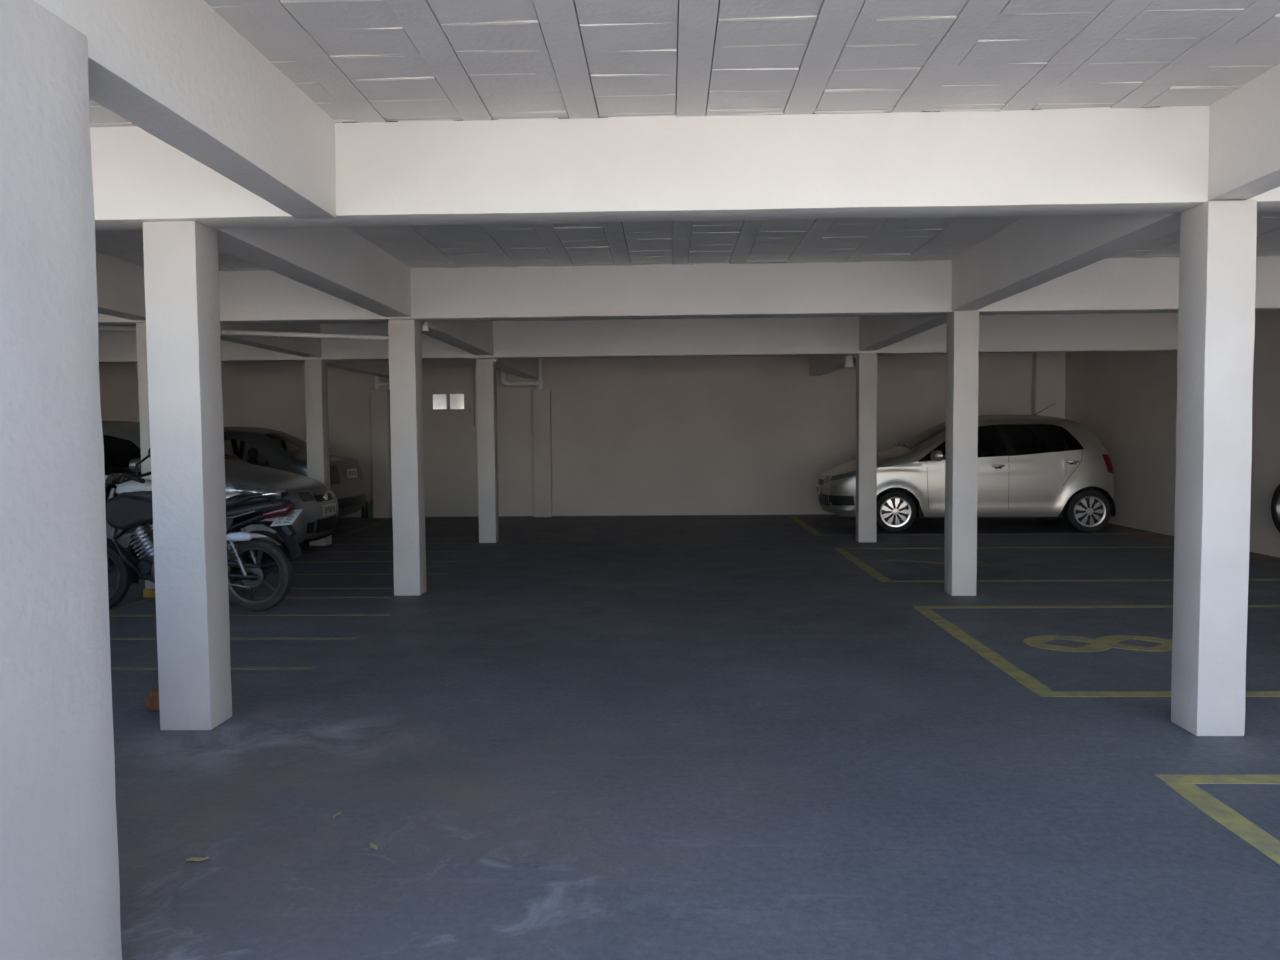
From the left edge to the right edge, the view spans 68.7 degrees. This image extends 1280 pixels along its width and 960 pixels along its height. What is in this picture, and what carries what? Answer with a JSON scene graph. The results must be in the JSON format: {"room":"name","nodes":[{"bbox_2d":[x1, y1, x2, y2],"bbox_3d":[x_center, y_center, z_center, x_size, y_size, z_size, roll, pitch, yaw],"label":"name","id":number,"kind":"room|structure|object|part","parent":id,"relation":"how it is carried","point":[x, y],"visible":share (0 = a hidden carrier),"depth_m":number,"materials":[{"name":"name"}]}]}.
{"room":"parking garage","nodes":[
{"label":"parking garage","id":0,"kind":"room"},
{"bbox_2d":[99,353,1031,516],"bbox_3d":[-1.118,-0.902,15.714,16.450,3.000,0.200,0,3,2],"label":"wall","id":1,"kind":"structure","parent":0,"point":[695,435],"depth_m":15.59,"materials":[{"name":"paint"}]},
{"bbox_2d":[371,390,391,517],"bbox_3d":[-4.303,-0.429,15.630,0.285,2.120,0.204,0,3,2],"label":"pillar","id":2,"kind":"structure","parent":1,"relation":"attached to","point":[380,399],"depth_m":15.54,"materials":[{"name":"paint"}]},
{"bbox_2d":[430,365,474,426],"bbox_3d":[-3.123,-1.389,15.584,0.715,1.020,0.127,0,3,2],"label":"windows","id":3,"kind":"structure","parent":1,"relation":"attached to","point":[451,387],"depth_m":15.53,"materials":[{"name":"paint"}]},
{"bbox_2d":[532,390,552,516],"bbox_3d":[-1.617,-0.439,15.551,0.289,2.100,0.204,0,3,2],"label":"pillar","id":4,"kind":"structure","parent":1,"relation":"attached to","point":[542,436],"depth_m":15.46,"materials":[{"name":"paint"}]},
{"bbox_2d":[1032,352,1065,418],"bbox_3d":[6.664,-0.830,15.300,0.474,2.760,0.184,0,3,2],"label":"pillar","id":5,"kind":"structure","parent":1,"relation":"attached to","point":[1048,369],"depth_m":15.18,"materials":[{"name":"paint"}]},
{"bbox_2d":[91,0,1279,325],"bbox_3d":[-1.336,-1.929,8.578,16.450,0.246,14.358,0,3,2],"label":"ceiling","id":6,"kind":"structure","parent":0,"point":[360,61],"depth_m":3.60,"materials":[{"name":"paint"}]},
{"bbox_2d":[96,252,145,320],"bbox_3d":[-4.222,-1.475,6.200,0.219,0.429,3.420,0,3,2],"label":"beam","id":7,"kind":"structure","parent":6,"relation":"attached to","point":[120,284],"depth_m":7.37,"materials":[{"name":"white paint"}]},
{"bbox_2d":[34,0,335,218],"bbox_3d":[-1.491,-1.322,2.812,0.188,0.447,2.760,0,3,2],"label":"beam","id":8,"kind":"structure","parent":6,"relation":"attached to","point":[176,70],"depth_m":3.07,"materials":[{"name":"white paint"}]},
{"bbox_2d":[98,325,387,340],"bbox_3d":[-4.152,-1.563,9.058,3.990,0.494,0.058,0,3,2],"label":"ceiling pipe","id":9,"kind":"object","parent":6,"relation":"hanging from","point":[100,327],"visible":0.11,"depth_m":9.03,"materials":[{"name":"white plastic"}]},
{"bbox_2d":[220,323,320,356],"bbox_3d":[-4.115,-1.655,9.869,0.220,0.437,3.510,0,3,2],"label":"beam","id":10,"kind":"structure","parent":6,"relation":"attached to","point":[303,347],"depth_m":10.48,"materials":[{"name":"white paint"}]},
{"bbox_2d":[211,226,410,316],"bbox_3d":[-2.078,-1.491,6.136,0.230,0.430,3.420,0,3,2],"label":"beam","id":11,"kind":"structure","parent":6,"relation":"attached to","point":[336,261],"depth_m":6.06,"materials":[{"name":"white paint"}]},
{"bbox_2d":[327,360,388,377],"bbox_3d":[-4.002,-1.818,13.739,0.220,0.497,3.820,0,3,2],"label":"beam","id":12,"kind":"structure","parent":6,"relation":"attached to","point":[380,368],"depth_m":13.41,"materials":[{"name":"white paint"}]},
{"bbox_2d":[374,376,389,389],"bbox_3d":[-3.997,-1.806,15.382,0.746,0.640,0.100,0,3,2],"label":"drain pipe","id":13,"kind":"object","parent":6,"relation":"hanging from","point":[378,384],"visible":0.23,"depth_m":15.36,"materials":[{"name":"white plastic"}]},
{"bbox_2d":[419,321,493,354],"bbox_3d":[-1.971,-1.670,9.806,0.230,0.436,3.510,0,3,2],"label":"beam","id":14,"kind":"structure","parent":6,"relation":"attached to","point":[474,337],"depth_m":10.15,"materials":[{"name":"white paint"}]},
{"bbox_2d":[493,358,537,378],"bbox_3d":[-1.857,-1.834,13.675,0.229,0.498,3.820,0,3,2],"label":"beam","id":15,"kind":"structure","parent":6,"relation":"attached to","point":[526,368],"depth_m":13.95,"materials":[{"name":"white paint"}]},
{"bbox_2d":[500,358,543,389],"bbox_3d":[-1.942,-1.795,15.124,0.714,0.657,0.501,0,3,2],"label":"drain pipe","id":16,"kind":"object","parent":6,"relation":"hanging from","point":[539,383],"visible":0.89,"depth_m":15.29,"materials":[{"name":"white plastic"}]},
{"bbox_2d":[98,313,1178,362],"bbox_3d":[-1.244,-1.753,11.643,16.050,0.468,0.216,0,3,2],"label":"beam","id":17,"kind":"structure","parent":6,"relation":"attached to","point":[1114,332],"depth_m":11.47,"materials":[{"name":"white paint"}]},
{"bbox_2d":[92,106,1279,229],"bbox_3d":[-1.459,-1.403,4.300,16.050,0.435,0.224,0,3,2],"label":"beam","id":18,"kind":"structure","parent":6,"relation":"attached to","point":[1095,160],"depth_m":4.14,"materials":[{"name":"white paint"}]},
{"bbox_2d":[98,256,1279,324],"bbox_3d":[-1.353,-1.580,7.929,16.050,0.442,0.215,0,3,2],"label":"beam","id":19,"kind":"structure","parent":6,"relation":"attached to","point":[1107,285],"depth_m":7.77,"materials":[{"name":"white paint"}]},
{"bbox_2d":[809,355,855,375],"bbox_3d":[2.838,-1.869,13.537,0.214,0.497,3.820,0,3,2],"label":"beam","id":20,"kind":"structure","parent":6,"relation":"attached to","point":[819,365],"depth_m":14.11,"materials":[{"name":"white paint"}]},
{"bbox_2d":[859,315,946,350],"bbox_3d":[2.725,-1.705,9.667,0.214,0.436,3.510,0,3,2],"label":"beam","id":21,"kind":"structure","parent":6,"relation":"attached to","point":[875,332],"depth_m":9.95,"materials":[{"name":"white paint"}]},
{"bbox_2d":[951,214,1179,309],"bbox_3d":[2.618,-1.525,5.998,0.214,0.430,3.420,0,3,2],"label":"beam","id":22,"kind":"structure","parent":6,"relation":"attached to","point":[1030,252],"depth_m":5.91,"materials":[{"name":"white paint"}]},
{"bbox_2d":[1208,64,1279,200],"bbox_3d":[2.516,-1.360,2.693,0.174,0.428,2.760,0,3,2],"label":"beam","id":23,"kind":"structure","parent":6,"relation":"attached to","point":[1244,125],"depth_m":3.82,"materials":[{"name":"white paint"}]},
{"bbox_2d":[108,514,1279,959],"bbox_3d":[-1.322,1.070,8.306,16.450,0.200,15.200,0,3,2],"label":"floor","id":24,"kind":"structure","parent":0,"point":[638,737],"depth_m":3.88,"materials":[{"name":"concrete"}]},
{"bbox_2d":[0,0,121,959],"bbox_3d":[-1.545,0.103,2.084,0.394,2.355,0.565,0,3,2],"label":"pillar","id":25,"kind":"structure","parent":24,"relation":"on","point":[59,872],"depth_m":2.15,"materials":[{"name":"paint"}]},
{"bbox_2d":[109,597,153,612],"bbox_3d":[-4.221,1.082,6.562,0.076,0.002,2.952,0,3,2],"label":"parking line","id":26,"kind":"object","parent":24,"relation":"on","point":[146,599],"visible":0.33,"depth_m":7.70,"materials":[{"name":"yellow paint"}]},
{"bbox_2d":[136,322,155,596],"bbox_3d":[-4.154,-0.170,8.105,0.244,2.348,0.243,0,3,2],"label":"pillar","id":27,"kind":"structure","parent":24,"relation":"on","point":[149,591],"depth_m":7.98,"materials":[{"name":"paint"}]},
{"bbox_2d":[146,685,158,711],"bbox_3d":[-2.437,1.105,4.755,0.094,0.103,0.180,-1,3,-13],"label":"brick","id":28,"kind":"object","parent":24,"relation":"on","point":[152,699],"visible":0.48,"depth_m":4.67,"materials":[{"name":"brick"}]},
{"bbox_2d":[143,221,231,729],"bbox_3d":[-2.132,-0.009,4.429,0.249,2.355,0.223,0,3,2],"label":"pillar","id":29,"kind":"structure","parent":24,"relation":"on","point":[182,311],"depth_m":4.33,"materials":[{"name":"paint"}]},
{"bbox_2d":[185,857,208,861],"bbox_3d":[-1.432,1.227,3.028,0.072,0.011,0.027,-1,3,-15],"label":"dry leaf","id":30,"kind":"object","parent":24,"relation":"on","point":[191,858],"visible":1,"depth_m":3.03,"materials":[{"name":"beige plant"}]},
{"bbox_2d":[104,448,302,610],"bbox_3d":[-3.622,0.381,7.372,1.842,1.310,0.898,1,3,20],"label":"motorcycle","id":31,"kind":"object","parent":24,"relation":"on","point":[128,506],"visible":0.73,"depth_m":7.28,"materials":[{"name":"metal"}]},
{"bbox_3d":[-4.198,0.413,7.290,0.272,0.707,0.052,0,3,2],"label":"fork leg","id":32,"kind":"part","parent":31,"relation":"part of","materials":[{"name":"metal"}]},
{"bbox_3d":[-4.193,0.405,7.460,0.272,0.707,0.052,0,3,2],"label":"fork leg","id":33,"kind":"part","parent":31,"relation":"part of","materials":[{"name":"metal"}]},
{"bbox_3d":[-4.111,-0.009,7.352,0.082,0.088,0.180,0,3,2],"label":"instrument panel","id":34,"kind":"part","parent":31,"relation":"part of","materials":[{"name":"black plastic"}]},
{"bbox_3d":[-3.865,0.057,7.348,0.450,0.124,0.320,0,3,2],"label":"tank","id":35,"kind":"part","parent":31,"relation":"part of","materials":[{"name":"white metal"}]},
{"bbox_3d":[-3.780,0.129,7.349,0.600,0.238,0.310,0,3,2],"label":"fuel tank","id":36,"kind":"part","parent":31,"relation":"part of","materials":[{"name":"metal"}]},
{"bbox_3d":[-3.709,-0.114,7.003,0.174,0.178,0.022,1,3,23],"label":"mirror stem","id":37,"kind":"part","parent":31,"relation":"part of","materials":[{"name":"black plastic"}]},
{"bbox_3d":[-3.462,0.472,7.357,1.199,0.691,0.270,0,3,2],"label":"frame","id":38,"kind":"part","parent":31,"relation":"part of","materials":[{"name":"black plastic"}]},
{"bbox_3d":[-3.332,0.360,7.227,0.414,0.236,0.030,0,3,2],"label":"panel","id":39,"kind":"part","parent":31,"relation":"part of","materials":[{"name":"paint"}]},
{"bbox_3d":[-3.302,0.745,7.291,0.533,0.201,0.016,0,3,2],"label":"chain","id":40,"kind":"part","parent":31,"relation":"part of","materials":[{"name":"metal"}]},
{"bbox_3d":[-3.142,0.279,7.213,0.363,0.090,0.020,0,3,1],"label":"bright trim","id":41,"kind":"part","parent":31,"relation":"part of","materials":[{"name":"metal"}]},
{"bbox_3d":[-3.224,0.182,7.335,0.710,0.155,0.260,0,3,2],"label":"seat","id":42,"kind":"part","parent":31,"relation":"part of","materials":[{"name":"black leather"}]},
{"bbox_3d":[-2.940,0.137,7.325,0.372,0.100,0.322,0,3,2],"label":"grab rail","id":43,"kind":"part","parent":31,"relation":"part of","materials":[{"name":"black plastic"}]},
{"bbox_3d":[-2.836,0.108,7.211,0.138,0.042,0.055,-2,3,-33],"label":"rail","id":44,"kind":"part","parent":31,"relation":"part of","materials":[{"name":"silver metal"}]},
{"bbox_2d":[262,503,294,518],"bbox_3d":[-2.814,0.241,7.326,0.210,0.119,0.170,0,3,2],"label":"tail light","id":45,"kind":"object","parent":31,"relation":"on","point":[269,510],"depth_m":7.25,"materials":[{"name":"red plastic"}]},
{"bbox_3d":[-2.764,0.296,7.328,0.190,0.119,0.175,0,3,2],"label":"license plate","id":46,"kind":"part","parent":31,"relation":"part of","materials":[{"name":"white metal"}]},
{"bbox_2d":[111,667,314,669],"bbox_3d":[-3.089,1.121,5.575,2.321,0.002,0.068,0,3,2],"label":"parking line","id":47,"kind":"object","parent":24,"relation":"on","point":[112,668],"visible":0.36,"depth_m":5.55,"materials":[{"name":"yellow paint"}]},
{"bbox_2d":[101,421,338,555],"bbox_3d":[-5.628,0.099,10.787,4.140,1.570,2.040,0,3,2],"label":"hatchback car","id":48,"kind":"object","parent":24,"relation":"on","point":[121,450],"visible":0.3,"depth_m":10.21,"materials":[{"name":"silver metal"}]},
{"bbox_2d":[129,458,140,471],"bbox_3d":[-5.247,-0.159,9.869,0.130,0.149,0.254,0,3,2],"label":"mirror","id":49,"kind":"object","parent":48,"relation":"attached to","point":[133,462],"depth_m":9.76,"materials":[{"name":"black plastic"}]},
{"bbox_2d":[313,493,332,501],"bbox_3d":[-3.622,0.199,10.733,0.063,0.080,0.500,0,3,2],"label":"grille","id":50,"kind":"object","parent":48,"relation":"attached to","point":[318,497],"depth_m":10.67,"materials":[{"name":"black plastic"}]},
{"bbox_2d":[315,515,335,532],"bbox_3d":[-3.590,0.503,10.748,0.050,0.150,0.615,0,3,2],"label":"grille","id":51,"kind":"object","parent":48,"relation":"attached to","point":[323,523],"depth_m":10.65,"materials":[{"name":"black plastic"}]},
{"bbox_3d":[-3.561,0.338,10.739,0.008,0.130,0.400,0,3,2],"label":"license plate","id":52,"kind":"part","parent":48,"relation":"part of","materials":[{"name":"white metal"}]},
{"bbox_2d":[109,614,390,615],"bbox_3d":[-3.053,1.039,7.213,2.289,0.002,0.066,0,3,2],"label":"parking line","id":53,"kind":"object","parent":24,"relation":"on","point":[109,614],"visible":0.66,"depth_m":7.20,"materials":[{"name":"yellow paint"}]},
{"bbox_2d":[150,596,390,598],"bbox_3d":[-3.148,1.002,7.985,2.053,0.002,0.069,0,3,2],"label":"parking line","id":54,"kind":"object","parent":24,"relation":"on","point":[343,596],"visible":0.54,"depth_m":7.97,"materials":[{"name":"yellow paint"}]},
{"bbox_2d":[223,427,365,516],"bbox_3d":[-6.276,-0.010,13.570,4.312,1.521,2.038,0,3,7],"label":"car","id":55,"kind":"object","parent":24,"relation":"on","point":[346,475],"visible":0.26,"depth_m":13.16,"materials":[{"name":"grey paint"}]},
{"bbox_3d":[-5.742,-0.063,13.246,0.660,0.790,0.500,0,3,2],"label":"seat","id":56,"kind":"part","parent":55,"relation":"part of","materials":[{"name":"fabric"}]},
{"bbox_2d":[330,465,340,484],"bbox_3d":[-4.284,-0.072,12.939,0.131,0.273,0.423,1,3,28],"label":"tail light","id":57,"kind":"object","parent":55,"relation":"attached to","point":[335,474],"depth_m":13.03,"materials":[{"name":"red plastic"}]},
{"bbox_3d":[-4.170,-0.097,13.559,0.008,0.130,0.400,0,3,2],"label":"license plate","id":58,"kind":"part","parent":55,"relation":"part of","materials":[{"name":"white metal"}]},
{"bbox_2d":[357,463,362,480],"bbox_3d":[-4.248,-0.134,14.185,0.131,0.273,0.423,-2,3,-24],"label":"tail light","id":59,"kind":"object","parent":55,"relation":"attached to","point":[359,469],"depth_m":14.05,"materials":[{"name":"red plastic"}]},
{"bbox_2d":[237,587,393,588],"bbox_3d":[-3.049,0.977,8.452,2.226,0.002,0.067,0,3,2],"label":"bay","id":60,"kind":"object","parent":24,"relation":"on","point":[351,587],"visible":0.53,"depth_m":8.43,"materials":[{"name":"yellow paint"}]},
{"bbox_2d":[304,359,331,545],"bbox_3d":[-4.048,-0.341,11.786,0.220,2.322,0.213,0,3,2],"label":"pillar","id":61,"kind":"structure","parent":24,"relation":"on","point":[316,377],"depth_m":11.68,"materials":[{"name":"paint"}]},
{"bbox_2d":[332,518,390,540],"bbox_3d":[-4.100,0.722,13.779,0.078,0.002,3.606,-1,3,-2],"label":"parking line","id":62,"kind":"object","parent":24,"relation":"on","point":[336,538],"visible":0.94,"depth_m":13.71,"materials":[{"name":"yellow paint"}]},
{"bbox_2d":[361,501,367,517],"bbox_3d":[-4.588,0.456,15.603,0.104,0.360,0.103,0,3,2],"label":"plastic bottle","id":63,"kind":"object","parent":24,"relation":"on","point":[364,510],"visible":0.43,"depth_m":15.56,"materials":[{"name":"plastic"}]},
{"bbox_2d":[370,497,373,517],"bbox_3d":[-4.461,0.458,15.639,0.096,0.350,0.095,0,3,2],"label":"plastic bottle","id":64,"kind":"object","parent":24,"relation":"on","point":[371,502],"visible":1,"depth_m":15.60,"materials":[{"name":"teal plastic"}]},
{"bbox_2d":[370,842,377,849],"bbox_3d":[-0.884,1.218,3.112,0.022,0.011,0.058,-2,3,-34],"label":"dry leaf","id":65,"kind":"object","parent":24,"relation":"on","point":[372,845],"visible":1,"depth_m":3.12,"materials":[{"name":"beige plant"}]},
{"bbox_2d":[290,560,470,561],"bbox_3d":[-2.977,0.889,10.219,2.269,0.002,0.069,0,3,2],"label":"bay","id":66,"kind":"object","parent":24,"relation":"on","point":[467,560],"visible":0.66,"depth_m":10.22,"materials":[{"name":"yellow paint"}]},
{"bbox_2d":[301,550,473,551],"bbox_3d":[-3.027,0.846,11.100,2.120,0.002,0.067,0,3,2],"label":"bay","id":67,"kind":"object","parent":24,"relation":"on","point":[473,550],"visible":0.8,"depth_m":11.11,"materials":[{"name":"yellow paint"}]},
{"bbox_2d":[338,538,438,538],"bbox_3d":[-3.087,0.777,12.480,1.922,0.002,0.066,0,3,2],"label":"bay","id":68,"kind":"object","parent":24,"relation":"on","point":[338,538],"visible":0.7,"depth_m":12.49,"materials":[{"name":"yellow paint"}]},
{"bbox_2d":[388,319,425,595],"bbox_3d":[-2.001,-0.187,8.065,0.232,2.348,0.230,0,3,2],"label":"pillar","id":69,"kind":"structure","parent":24,"relation":"on","point":[404,335],"depth_m":7.96,"materials":[{"name":"paint"}]},
{"bbox_2d":[422,321,435,331],"bbox_3d":[-1.861,-1.343,8.267,0.055,0.089,0.328,0,3,2],"label":"security camera","id":70,"kind":"object","parent":69,"relation":"attached to","point":[426,326],"visible":1,"depth_m":8.14,"materials":[{"name":"white plastic"}]},
{"bbox_2d":[476,359,498,542],"bbox_3d":[-1.940,-0.367,11.923,0.224,2.322,0.214,0,3,2],"label":"pillar","id":71,"kind":"structure","parent":24,"relation":"on","point":[486,391],"depth_m":11.83,"materials":[{"name":"paint"}]},
{"bbox_2d":[820,523,855,525],"bbox_3d":[3.138,0.654,13.864,0.948,0.002,0.508,0,3,2],"label":"bay number","id":72,"kind":"object","parent":24,"relation":"on","point":[826,524],"visible":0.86,"depth_m":13.81,"materials":[{"name":"yellow paint"}]},
{"bbox_2d":[855,353,876,541],"bbox_3d":[2.804,-0.393,11.609,0.225,2.322,0.205,0,3,2],"label":"pillar","id":73,"kind":"structure","parent":24,"relation":"on","point":[866,364],"depth_m":11.52,"materials":[{"name":"paint"}]},
{"bbox_2d":[841,355,853,367],"bbox_3d":[2.625,-1.499,11.840,0.110,0.166,0.357,0,3,2],"label":"security camera","id":74,"kind":"object","parent":73,"relation":"attached to","point":[848,359],"visible":0.98,"depth_m":11.70,"materials":[{"name":"white plastic"}]},
{"bbox_2d":[882,558,987,565],"bbox_3d":[3.057,0.856,9.820,1.003,0.002,0.600,0,3,2],"label":"bay number","id":75,"kind":"object","parent":24,"relation":"on","point":[979,563],"visible":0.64,"depth_m":9.83,"materials":[{"name":"yellow paint"}]},
{"bbox_2d":[945,311,978,595],"bbox_3d":[2.680,-0.216,7.812,0.210,2.348,0.221,0,3,2],"label":"pillar","id":76,"kind":"structure","parent":24,"relation":"on","point":[962,327],"depth_m":7.72,"materials":[{"name":"paint"}]},
{"bbox_2d":[816,403,1115,532],"bbox_3d":[4.498,-0.204,13.297,3.903,1.748,2.042,0,3,5],"label":"hatchback car","id":77,"kind":"object","parent":24,"relation":"on","point":[1043,468],"visible":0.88,"depth_m":12.49,"materials":[{"name":"silver metal"}]},
{"bbox_2d":[818,493,828,505],"bbox_3d":[2.615,0.258,13.475,0.090,0.160,1.035,0,3,5],"label":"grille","id":78,"kind":"object","parent":77,"relation":"attached to","point":[823,497],"depth_m":13.14,"materials":[{"name":"black plastic"}]},
{"bbox_2d":[930,450,942,460],"bbox_3d":[3.924,-0.322,12.438,0.136,0.149,0.256,0,3,2],"label":"mirror","id":79,"kind":"object","parent":77,"relation":"attached to","point":[935,455],"depth_m":12.35,"materials":[{"name":"silver plastic"}]},
{"bbox_3d":[4.397,0.186,12.492,1.000,0.116,0.015,0,3,5],"label":"moulding","id":80,"kind":"part","parent":77,"relation":"part of","materials":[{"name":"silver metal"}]},
{"bbox_3d":[5.248,0.160,12.419,0.670,0.111,0.016,0,3,5],"label":"moulding","id":81,"kind":"part","parent":77,"relation":"part of","materials":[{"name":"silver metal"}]},
{"bbox_3d":[5.718,-0.243,12.360,0.170,0.034,0.046,0,3,5],"label":"door handle","id":82,"kind":"part","parent":77,"relation":"part of","materials":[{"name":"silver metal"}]},
{"bbox_2d":[1102,454,1113,473],"bbox_3d":[6.254,-0.216,12.487,0.118,0.261,0.305,2,4,37],"label":"tail light","id":83,"kind":"object","parent":77,"relation":"attached to","point":[1107,467],"depth_m":12.40,"materials":[{"name":"red plastic"}]},
{"bbox_2d":[788,516,1158,535],"bbox_3d":[4.600,0.645,13.784,4.475,0.002,2.940,0,3,2],"label":"bay","id":84,"kind":"object","parent":24,"relation":"on","point":[812,530],"visible":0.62,"depth_m":12.40,"materials":[{"name":"yellow paint"}]},
{"bbox_2d":[834,546,1279,581],"bbox_3d":[4.474,0.848,9.717,4.489,0.002,2.532,0,3,2],"label":"bay","id":85,"kind":"object","parent":24,"relation":"on","point":[864,566],"visible":0.84,"depth_m":9.03,"materials":[{"name":"yellow paint"}]},
{"bbox_2d":[913,605,1279,696],"bbox_3d":[4.347,1.034,6.008,4.524,0.002,2.539,0,3,2],"label":"bay","id":86,"kind":"object","parent":24,"relation":"on","point":[1028,681],"visible":0.82,"depth_m":5.57,"materials":[{"name":"yellow paint"}]},
{"bbox_2d":[1023,635,1171,651],"bbox_3d":[2.972,1.046,6.006,0.990,0.002,0.470,0,3,2],"label":"painted number","id":87,"kind":"object","parent":24,"relation":"on","point":[1106,642],"visible":0.91,"depth_m":6.00,"materials":[{"name":"yellow paint"}]},
{"bbox_2d":[1171,200,1256,735],"bbox_3d":[2.577,-0.040,4.217,0.218,2.355,0.229,0,3,2],"label":"pillar","id":88,"kind":"structure","parent":24,"relation":"on","point":[1217,273],"depth_m":4.13,"materials":[{"name":"paint"}]},
{"bbox_2d":[1154,774,1279,864],"bbox_3d":[4.245,1.214,2.396,4.515,0.002,2.517,0,3,2],"label":"bay","id":89,"kind":"object","parent":24,"relation":"on","point":[1184,785],"visible":1,"depth_m":3.42,"materials":[{"name":"yellow paint"}]},
{"bbox_2d":[1065,311,1279,557],"bbox_3d":[6.794,-0.603,8.311,0.200,3.000,14.150,0,3,2],"label":"wall","id":90,"kind":"structure","parent":0,"point":[1128,400],"depth_m":12.46,"materials":[{"name":"paint"}]},
{"bbox_2d":[1271,484,1279,531],"bbox_3d":[6.640,0.292,9.457,0.190,0.600,0.600,0,3,2],"label":"wheel","id":91,"kind":"object","parent":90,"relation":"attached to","point":[1275,503],"visible":1,"depth_m":9.65,"materials":[{"name":"rubber"}]}
]}

